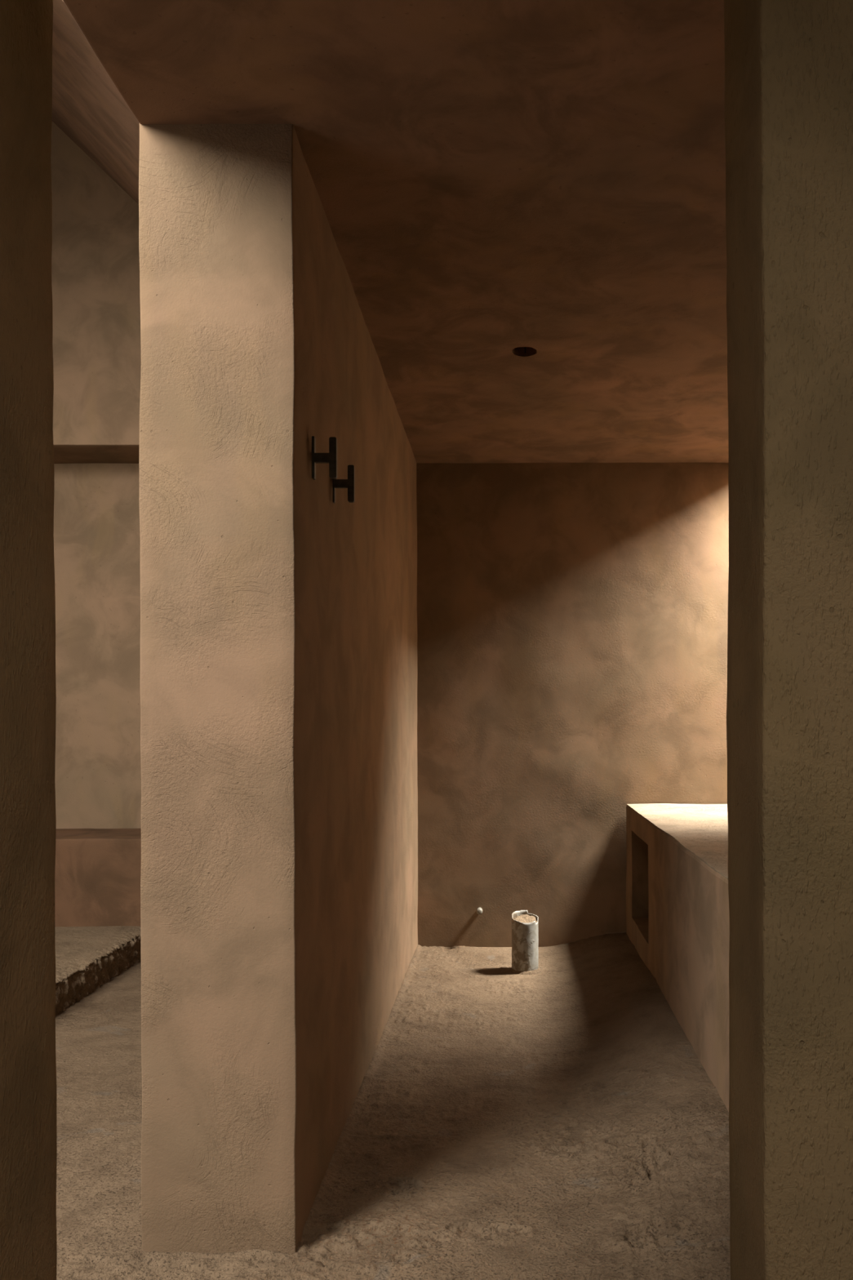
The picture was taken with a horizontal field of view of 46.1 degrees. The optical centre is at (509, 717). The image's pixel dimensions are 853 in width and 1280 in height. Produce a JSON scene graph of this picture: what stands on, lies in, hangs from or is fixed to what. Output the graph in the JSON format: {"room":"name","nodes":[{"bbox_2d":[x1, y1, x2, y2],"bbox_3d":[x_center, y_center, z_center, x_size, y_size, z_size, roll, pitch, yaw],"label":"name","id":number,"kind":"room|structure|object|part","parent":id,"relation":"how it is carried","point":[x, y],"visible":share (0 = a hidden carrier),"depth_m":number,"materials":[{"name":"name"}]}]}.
{"room":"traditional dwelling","nodes":[
{"label":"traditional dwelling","id":0,"kind":"room"},
{"bbox_2d":[0,0,57,1279],"bbox_3d":[-0.724,-0.028,0.871,0.142,2.764,1.145,0,0,0],"label":"wall","id":1,"kind":"structure","parent":0,"point":[28,956],"depth_m":1.35,"materials":[{"name":"paint"}]},
{"bbox_2d":[52,0,139,204],"bbox_3d":[-2.115,-3.011,4.340,2.584,2.658,2.780,0,0,0],"label":"wall","id":2,"kind":"structure","parent":0,"point":[88,107],"depth_m":4.03,"materials":[{"name":"paint"}]},
{"bbox_2d":[51,463,141,829],"bbox_3d":[-1.984,-0.096,5.935,2.839,2.905,0.238,0,0,0],"label":"wall","id":3,"kind":"structure","parent":0,"point":[95,744],"depth_m":5.82,"materials":[{"name":"paint"}]},
{"bbox_2d":[138,124,417,1253],"bbox_3d":[-0.685,-0.043,3.930,0.370,2.797,3.206,0,0,0],"label":"wall partition","id":4,"kind":"structure","parent":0,"point":[278,739],"depth_m":2.33,"materials":[{"name":"paint"}]},
{"bbox_2d":[311,435,337,479],"bbox_3d":[-0.475,-0.667,2.555,0.063,0.108,0.019,0,0,0],"label":"coat hook","id":5,"kind":"object","parent":4,"relation":"attached to","point":[331,457],"visible":1,"depth_m":2.55,"materials":[{"name":"metal"}]},
{"bbox_3d":[-0.503,-0.667,2.555,0.007,0.108,0.019,0,0,0],"label":"mounting plate","id":6,"kind":"part","parent":5,"relation":"part of","materials":[{"name":"metal"}]},
{"bbox_3d":[-0.481,-0.667,2.555,0.045,0.023,0.016,0,0,0],"label":"stem","id":7,"kind":"part","parent":5,"relation":"part of","materials":[{"name":"metal"}]},
{"bbox_2d":[333,465,355,503],"bbox_3d":[-0.475,-0.669,2.845,0.063,0.108,0.019,0,0,0],"label":"coat hook","id":8,"kind":"object","parent":4,"relation":"attached to","point":[349,483],"visible":0.86,"depth_m":2.84,"materials":[{"name":"metal"}]},
{"bbox_3d":[-0.503,-0.669,2.845,0.007,0.108,0.019,0,0,0],"label":"mounting plate","id":9,"kind":"part","parent":8,"relation":"part of","materials":[{"name":"metal"}]},
{"bbox_3d":[-0.481,-0.669,2.845,0.045,0.023,0.016,0,0,0],"label":"stem","id":10,"kind":"part","parent":8,"relation":"part of","materials":[{"name":"metal"}]},
{"bbox_2d":[52,121,728,946],"bbox_3d":[-0.394,-1.499,5.725,6.024,5.705,0.596,0,0,0],"label":"wall","id":11,"kind":"structure","parent":0,"point":[572,618],"depth_m":5.43,"materials":[{"name":"paint"}]},
{"bbox_2d":[476,906,482,915],"bbox_3d":[-0.163,1.045,5.410,0.034,0.034,0.100,0,0,0],"label":"knob","id":12,"kind":"object","parent":11,"relation":"attached to","point":[479,910],"visible":1,"depth_m":5.36,"materials":[{"name":"white plastic"}]},
{"bbox_2d":[55,932,729,1279],"bbox_3d":[-0.347,1.292,1.400,6.100,0.317,9.200,0,0,0],"label":"floor","id":13,"kind":"structure","parent":0,"point":[561,1122],"depth_m":2.88,"materials":[{"name":"concrete"}]},
{"bbox_2d":[53,828,141,926],"bbox_3d":[-2.031,0.960,5.555,2.341,0.638,0.518,0,0,0],"label":"bench","id":14,"kind":"object","parent":13,"relation":"on","point":[97,872],"visible":0.12,"depth_m":5.30,"materials":[{"name":"paint"}]},
{"bbox_2d":[55,925,141,1015],"bbox_3d":[-2.556,1.197,3.520,1.322,0.178,3.640,0,0,0],"label":"slab","id":15,"kind":"object","parent":13,"relation":"on","point":[87,957],"visible":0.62,"depth_m":4.77,"materials":[{"name":"stone"}]},
{"bbox_2d":[509,910,542,974],"bbox_3d":[0.077,1.116,4.918,0.190,0.306,0.192,0,0,0],"label":"container","id":16,"kind":"object","parent":13,"relation":"on","point":[525,926],"visible":0.98,"depth_m":4.87,"materials":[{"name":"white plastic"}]},
{"bbox_2d":[626,803,731,1113],"bbox_3d":[1.521,0.867,3.420,1.780,0.807,4.006,0,0,0],"label":"bench","id":17,"kind":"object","parent":13,"relation":"on","point":[677,886],"depth_m":3.71,"materials":[{"name":"paint"}]},
{"bbox_2d":[626,803,728,879],"bbox_3d":[1.520,0.473,3.425,1.767,0.019,3.994,0,0,0],"label":"countertop","id":18,"kind":"structure","parent":17,"relation":"on","point":[701,828],"depth_m":4.32,"materials":[{"name":"beige concrete"}]},
{"bbox_2d":[61,0,728,462],"bbox_3d":[0.873,-1.542,3.355,3.494,0.307,4.356,0,0,0],"label":"ceiling","id":19,"kind":"structure","parent":0,"point":[494,180],"depth_m":2.56,"materials":[{"name":"paint"}]},
{"bbox_2d":[725,0,852,1279],"bbox_3d":[1.461,-0.034,1.280,2.323,2.767,0.208,0,0,0],"label":"wall","id":20,"kind":"structure","parent":0,"point":[789,63],"depth_m":1.18,"materials":[{"name":"paint"}]}
]}

